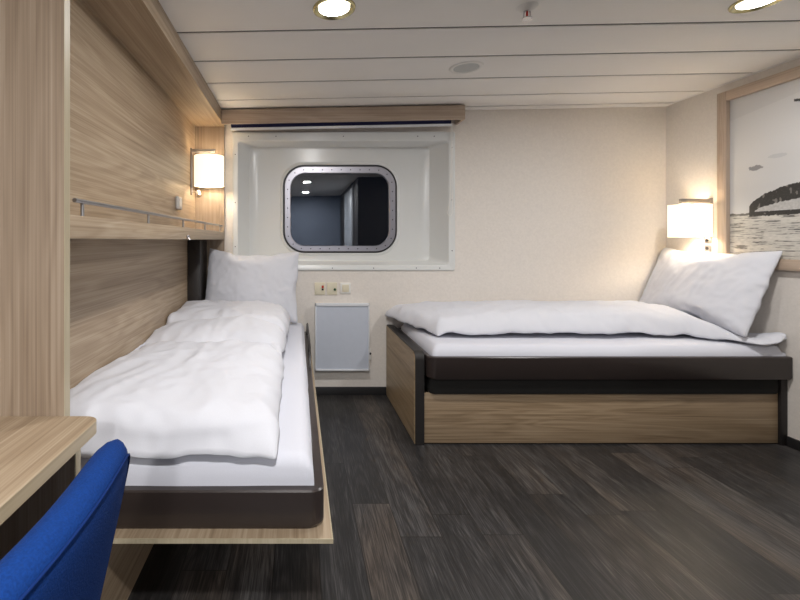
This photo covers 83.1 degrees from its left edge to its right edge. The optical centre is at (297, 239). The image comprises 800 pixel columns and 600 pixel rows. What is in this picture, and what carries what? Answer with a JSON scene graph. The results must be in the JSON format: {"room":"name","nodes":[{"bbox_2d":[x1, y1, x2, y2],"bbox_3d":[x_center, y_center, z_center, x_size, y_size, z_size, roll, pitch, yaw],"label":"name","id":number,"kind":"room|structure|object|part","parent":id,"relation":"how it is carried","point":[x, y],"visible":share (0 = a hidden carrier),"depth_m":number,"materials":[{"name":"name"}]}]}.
{"room":"ship interior","nodes":[
{"label":"ship interior","id":0,"kind":"room"},
{"bbox_2d":[225,107,665,391],"bbox_3d":[0.693,0.028,3.350,4.186,2.200,0.300,0,0,0],"label":"wall","id":1,"kind":"structure","parent":0,"point":[564,204],"depth_m":3.20,"materials":[{"name":"paint"}]},
{"bbox_2d":[315,282,324,294],"bbox_3d":[0.159,0.354,3.193,0.074,0.088,0.014,0,0,0],"label":"plate","id":2,"kind":"object","parent":1,"relation":"attached to","point":[319,286],"visible":1,"depth_m":3.19,"materials":[{"name":"beige plastic"}]},
{"bbox_2d":[327,282,336,294],"bbox_3d":[0.248,0.354,3.192,0.074,0.088,0.016,0,0,0],"label":"socket plate","id":3,"kind":"object","parent":1,"relation":"attached to","point":[331,286],"visible":1,"depth_m":3.19,"materials":[{"name":"beige plastic"}]},
{"bbox_2d":[231,120,451,129],"bbox_3d":[0.307,-0.834,3.125,1.566,0.114,0.060,0,0,0],"label":"roller blind","id":4,"kind":"object","parent":1,"relation":"attached to","point":[432,123],"visible":0.61,"depth_m":3.10,"materials":[{"name":"white fabric"}]},
{"bbox_2d":[447,174,452,215],"bbox_3d":[1.098,-0.506,3.166,0.044,0.672,0.005,0,0,0],"label":"blind cord","id":5,"kind":"object","parent":4,"relation":"hanging from","point":[450,174],"visible":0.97,"depth_m":3.17,"materials":[{"name":"white plastic"}]},
{"bbox_2d":[315,303,370,370],"bbox_3d":[0.325,0.696,3.169,0.406,0.485,0.062,0,0,0],"label":"wall heater","id":6,"kind":"object","parent":1,"relation":"attached to","point":[341,329],"visible":1,"depth_m":3.15,"materials":[{"name":"white paint"}]},
{"bbox_2d":[221,105,464,124],"bbox_3d":[0.315,-0.874,3.125,1.695,0.132,0.150,0,0,0],"label":"pelmet","id":7,"kind":"object","parent":1,"relation":"attached to","point":[433,112],"visible":1,"depth_m":3.05,"materials":[{"name":"brown wood"}]},
{"bbox_2d":[233,132,454,270],"bbox_3d":[0.334,-0.283,3.277,1.619,1.010,0.185,0,0,0],"label":"window","id":8,"kind":"structure","parent":1,"relation":"in","point":[342,201],"depth_m":3.35,"materials":[{"name":"plastic"}]},
{"bbox_3d":[0.319,-0.233,3.357,0.751,0.554,0.010,0,0,0],"label":"glass pane","id":9,"kind":"part","parent":8,"relation":"part of","materials":[{"name":"grey"}]},
{"bbox_2d":[340,283,350,293],"bbox_3d":[0.346,0.351,3.192,0.076,0.078,0.017,0,0,0],"label":"rocker switch","id":10,"kind":"object","parent":1,"relation":"attached to","point":[345,288],"visible":1,"depth_m":3.19,"materials":[{"name":"white plastic"}]},
{"bbox_2d":[315,387,385,394],"bbox_3d":[0.057,1.099,3.194,1.173,0.058,0.012,0,0,0],"label":"baseboard","id":11,"kind":"structure","parent":1,"relation":"attached to","point":[319,390],"depth_m":3.19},
{"bbox_2d":[127,395,799,599],"bbox_3d":[0.693,1.153,0.400,4.186,0.050,6.200,0,0,0],"label":"floor","id":12,"kind":"structure","parent":0,"point":[410,521],"depth_m":1.73,"materials":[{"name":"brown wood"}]},
{"bbox_2d":[0,416,96,559],"bbox_3d":[-0.869,0.765,0.326,0.842,0.726,1.352,0,0,0],"label":"desk","id":13,"kind":"object","parent":12,"relation":"on","point":[40,456],"visible":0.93,"depth_m":0.91,"materials":[{"name":"brown wood"}]},
{"bbox_3d":[-0.895,0.779,0.991,0.790,0.698,0.023,0,0,0],"label":"panel","id":14,"kind":"part","parent":13,"relation":"part of","materials":[{"name":"brown wood"}]},
{"bbox_2d":[0,439,129,599],"bbox_3d":[-0.507,0.699,0.438,0.586,0.860,0.473,0,0,0],"label":"chair","id":15,"kind":"object","parent":12,"relation":"on","point":[65,555],"visible":1,"depth_m":0.45,"materials":[{"name":"blue fabric"}]},
{"bbox_2d":[0,0,224,599],"bbox_3d":[-0.912,0.105,2.101,0.756,2.046,2.196,0,0,0],"label":"wall","id":16,"kind":"structure","parent":12,"relation":"on","point":[102,101],"depth_m":1.54,"materials":[{"name":"brown wood"}]},
{"bbox_3d":[-0.913,0.105,1.016,0.754,2.046,0.025,0,0,0],"label":"panel","id":17,"kind":"part","parent":16,"relation":"part of","materials":[{"name":"brown wood"}]},
{"bbox_3d":[-0.545,0.956,2.103,0.020,0.345,2.150,0,0,0],"label":"plinth panel","id":18,"kind":"part","parent":16,"relation":"part of","materials":[{"name":"brown wood"}]},
{"bbox_3d":[-0.755,0.108,2.113,0.020,2.040,2.170,0,0,0],"label":"panel","id":19,"kind":"part","parent":16,"relation":"part of","materials":[{"name":"brown wood"}]},
{"bbox_2d":[70,198,223,239],"bbox_3d":[-0.631,-0.051,2.103,0.225,0.108,2.148,0,0,0],"label":"ledge","id":20,"kind":"object","parent":16,"relation":"attached to","point":[81,227],"visible":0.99,"depth_m":1.39,"materials":[{"name":"brown wood"}]},
{"bbox_3d":[-0.541,-0.076,1.100,0.009,0.036,0.009,0,0,0],"label":"rail post","id":21,"kind":"part","parent":20,"relation":"part of","materials":[{"name":"metal"}]},
{"bbox_3d":[-0.538,-0.098,2.078,0.011,0.015,2.045,0,0,0],"label":"guard rail","id":22,"kind":"part","parent":20,"relation":"part of","materials":[{"name":"metal"}]},
{"bbox_2d":[175,196,181,209],"bbox_3d":[-0.733,-0.227,2.700,0.024,0.080,0.090,0,0,0],"label":"wall socket","id":23,"kind":"object","parent":16,"relation":"attached to","point":[178,200],"visible":1,"depth_m":2.66,"materials":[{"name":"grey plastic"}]},
{"bbox_2d":[190,148,223,197],"bbox_3d":[-0.616,-0.465,3.040,0.205,0.344,0.205,0,0,-43],"label":"wall lamp","id":24,"kind":"object","parent":16,"relation":"attached to","point":[208,168],"visible":1,"depth_m":2.97,"materials":[{"name":"metal"}]},
{"bbox_3d":[-0.739,-0.474,3.045,0.012,0.325,0.030,0,0,0],"label":"plate","id":25,"kind":"part","parent":24,"relation":"part of","materials":[{"name":"metal"}]},
{"bbox_3d":[-0.654,-0.619,3.040,0.158,0.022,0.024,0,0,0],"label":"arm","id":26,"kind":"part","parent":24,"relation":"part of","materials":[{"name":"metal"}]},
{"bbox_3d":[-0.616,-0.477,3.040,0.204,0.206,0.204,0,0,0],"label":"lamp shade","id":27,"kind":"part","parent":24,"relation":"part of","materials":[{"name":"white fabric"}]},
{"bbox_3d":[-0.640,0.153,3.188,0.210,1.950,0.021,0,0,0],"label":"panel","id":28,"kind":"part","parent":16,"relation":"part of","materials":[{"name":"brown wood"}]},
{"bbox_2d":[113,323,332,543],"bbox_3d":[-0.326,0.668,2.144,0.832,0.212,2.052,0,0,0],"label":"bed","id":29,"kind":"object","parent":16,"relation":"attached to","point":[148,514],"visible":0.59,"depth_m":1.15,"materials":[{"name":"brown wood"}]},
{"bbox_2d":[81,323,313,485],"bbox_3d":[-0.330,0.669,2.154,0.755,0.185,1.966,0,0,0],"label":"mattress","id":30,"kind":"object","parent":29,"relation":"on","point":[293,465],"visible":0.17,"depth_m":1.19,"materials":[{"name":"white fabric"}]},
{"bbox_2d":[70,300,289,459],"bbox_3d":[-0.398,0.480,2.036,0.706,0.194,1.784,0,0,0],"label":"duvet","id":31,"kind":"object","parent":30,"relation":"on","point":[208,380],"visible":0.98,"depth_m":1.36,"materials":[{"name":"white fabric"}]},
{"bbox_2d":[205,248,298,322],"bbox_3d":[-0.325,0.313,3.060,0.657,0.507,0.232,0,0,2],"label":"pillow","id":32,"kind":"object","parent":30,"relation":"on","point":[230,277],"visible":0.79,"depth_m":3.00,"materials":[{"name":"white fabric"}]},
{"bbox_2d":[386,325,792,445],"bbox_3d":[1.663,0.872,2.781,2.042,0.513,0.818,0,0,0],"label":"bed","id":33,"kind":"object","parent":12,"relation":"on","point":[468,399],"visible":0.86,"depth_m":2.42,"materials":[{"name":"black wood"}]},
{"bbox_3d":[0.669,0.872,2.799,0.049,0.513,0.782,0,0,0],"label":"footboard","id":34,"kind":"part","parent":33,"relation":"part of","materials":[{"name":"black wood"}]},
{"bbox_2d":[401,323,785,355],"bbox_3d":[1.707,0.666,2.779,1.944,0.181,0.764,0,0,0],"label":"mattress","id":35,"kind":"object","parent":33,"relation":"on","point":[450,343],"visible":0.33,"depth_m":2.43,"materials":[{"name":"white fabric"}]},
{"bbox_2d":[385,300,786,344],"bbox_3d":[1.649,0.486,2.785,2.048,0.170,0.827,0,0,0],"label":"duvet","id":36,"kind":"object","parent":35,"relation":"on","point":[486,317],"visible":0.99,"depth_m":2.62,"materials":[{"name":"white fabric"}]},
{"bbox_2d":[639,248,781,336],"bbox_3d":[2.554,0.294,2.792,0.303,0.479,0.784,0,0,0],"label":"pillow","id":37,"kind":"object","parent":36,"relation":"on","point":[726,291],"visible":0.91,"depth_m":2.60,"materials":[{"name":"white fabric"}]},
{"bbox_3d":[1.694,0.696,2.779,1.980,0.122,0.813,0,0,0],"label":"dark rail","id":38,"kind":"part","parent":33,"relation":"part of","materials":[{"name":"black wood"}]},
{"bbox_3d":[1.671,0.982,2.427,1.953,0.276,0.018,0,0,0],"label":"panel","id":39,"kind":"part","parent":33,"relation":"part of","materials":[{"name":"brown wood"}]},
{"bbox_3d":[2.666,0.943,2.431,0.037,0.371,0.058,0,0,0],"label":"corner post","id":40,"kind":"part","parent":33,"relation":"part of","materials":[{"name":"black wood"}]},
{"bbox_2d":[158,0,799,108],"bbox_3d":[0.693,-0.961,0.300,4.186,0.120,6.000,0,0,0],"label":"ceiling","id":41,"kind":"structure","parent":0,"point":[250,54],"depth_m":2.17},
{"bbox_2d":[313,0,355,19],"bbox_3d":[0.145,-0.928,1.760,0.172,0.015,0.172,0,0,0],"label":"recessed light","id":42,"kind":"object","parent":41,"relation":"in","point":[323,9],"visible":1,"depth_m":1.76,"materials":[{"name":"white glass"}]},
{"bbox_2d":[319,0,349,15],"bbox_3d":[0.145,-0.931,1.760,0.128,0.007,0.128,0,0,0],"label":"diffuser","id":43,"kind":"object","parent":42,"relation":"attached to","point":[326,7],"depth_m":1.76,"materials":[{"name":"white plastic"}]},
{"bbox_2d":[449,61,483,73],"bbox_3d":[0.920,-0.943,2.400,0.180,0.012,0.180,0,0,0],"label":"ceiling speaker","id":44,"kind":"object","parent":41,"relation":"attached to","point":[465,67],"visible":1,"depth_m":2.39,"materials":[{"name":"white plastic"}]},
{"bbox_2d":[453,63,478,71],"bbox_3d":[0.920,-0.945,2.400,0.134,0.009,0.134,0,0,0],"label":"grille","id":45,"kind":"object","parent":44,"relation":"attached to","point":[459,67],"depth_m":2.39,"materials":[{"name":"white metal"}]},
{"bbox_2d":[516,1,538,20],"bbox_3d":[0.930,-0.923,1.780,0.084,0.052,0.084,0,0,0],"label":"sprinkler","id":46,"kind":"object","parent":41,"relation":"attached to","point":[527,7],"visible":1,"depth_m":1.77,"materials":[{"name":"white plastic"}]},
{"bbox_2d":[465,56,799,109],"bbox_3d":[1.063,-0.955,0.300,3.246,0.088,5.800,0,0,0],"label":"trim","id":47,"kind":"structure","parent":41,"relation":"attached to","point":[658,104],"depth_m":3.13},
{"bbox_2d":[728,0,781,13],"bbox_3d":[1.855,-0.961,1.770,0.172,0.015,0.172,0,0,0],"label":"recessed light","id":48,"kind":"object","parent":41,"relation":"in","point":[741,6],"visible":1,"depth_m":1.80,"materials":[{"name":"white glass"}]},
{"bbox_2d":[736,0,773,9],"bbox_3d":[1.855,-0.964,1.770,0.128,0.007,0.128,0,0,0],"label":"diffuser","id":49,"kind":"object","parent":48,"relation":"attached to","point":[744,4],"depth_m":1.79,"materials":[{"name":"white plastic"}]},
{"bbox_2d":[666,58,799,440],"bbox_3d":[2.736,0.028,0.400,0.100,2.200,6.200,0,0,0],"label":"wall","id":50,"kind":"structure","parent":0,"point":[691,123],"depth_m":2.85,"materials":[{"name":"paint"}]},
{"bbox_2d":[667,198,712,236],"bbox_3d":[2.571,-0.145,2.870,0.229,0.253,0.190,0,0,0],"label":"wall lamp","id":51,"kind":"object","parent":50,"relation":"attached to","point":[690,217],"visible":1,"depth_m":2.79,"materials":[{"name":"fabric"}]},
{"bbox_3d":[2.580,-0.253,2.850,0.188,0.030,0.024,0,0,0],"label":"arm","id":52,"kind":"part","parent":51,"relation":"part of","materials":[{"name":"metal"}]},
{"bbox_2d":[704,237,711,251],"bbox_3d":[2.678,0.029,2.868,0.016,0.095,0.045,0,0,0],"label":"wall switch","id":53,"kind":"object","parent":50,"relation":"attached to","point":[707,248],"visible":1,"depth_m":2.86,"materials":[{"name":"plastic"}]},
{"bbox_2d":[704,237,711,242],"bbox_3d":[2.681,0.002,2.868,0.010,0.041,0.045,0,0,0],"label":"switch plate","id":54,"kind":"object","parent":53,"relation":"attached to","point":[706,239],"depth_m":2.86,"materials":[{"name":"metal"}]},
{"bbox_2d":[704,245,711,251],"bbox_3d":[2.681,0.054,2.868,0.010,0.043,0.045,0,0,0],"label":"socket","id":55,"kind":"object","parent":53,"relation":"attached to","point":[707,248],"depth_m":2.86,"materials":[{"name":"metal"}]},
{"bbox_2d":[717,66,799,270],"bbox_3d":[2.671,-0.379,1.900,0.030,1.090,1.760,0,0,0],"label":"framed picture","id":56,"kind":"object","parent":50,"relation":"attached to","point":[758,122],"visible":0.96,"depth_m":2.54,"materials":[{"name":"paper"}]},
{"bbox_3d":[2.671,-0.894,1.900,0.030,0.060,1.640,0,0,0],"label":"frame rail","id":57,"kind":"part","parent":56,"relation":"part of","materials":[{"name":"brown wood"}]},
{"bbox_3d":[2.671,0.136,1.900,0.030,0.060,1.640,0,0,0],"label":"frame rail","id":58,"kind":"part","parent":56,"relation":"part of","materials":[{"name":"brown wood"}]},
{"bbox_2d":[787,436,799,450],"bbox_3d":[2.680,1.101,1.350,0.012,0.055,2.100,0,0,0],"label":"baseboard","id":59,"kind":"structure","parent":50,"relation":"attached to","point":[793,443],"depth_m":2.37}
]}

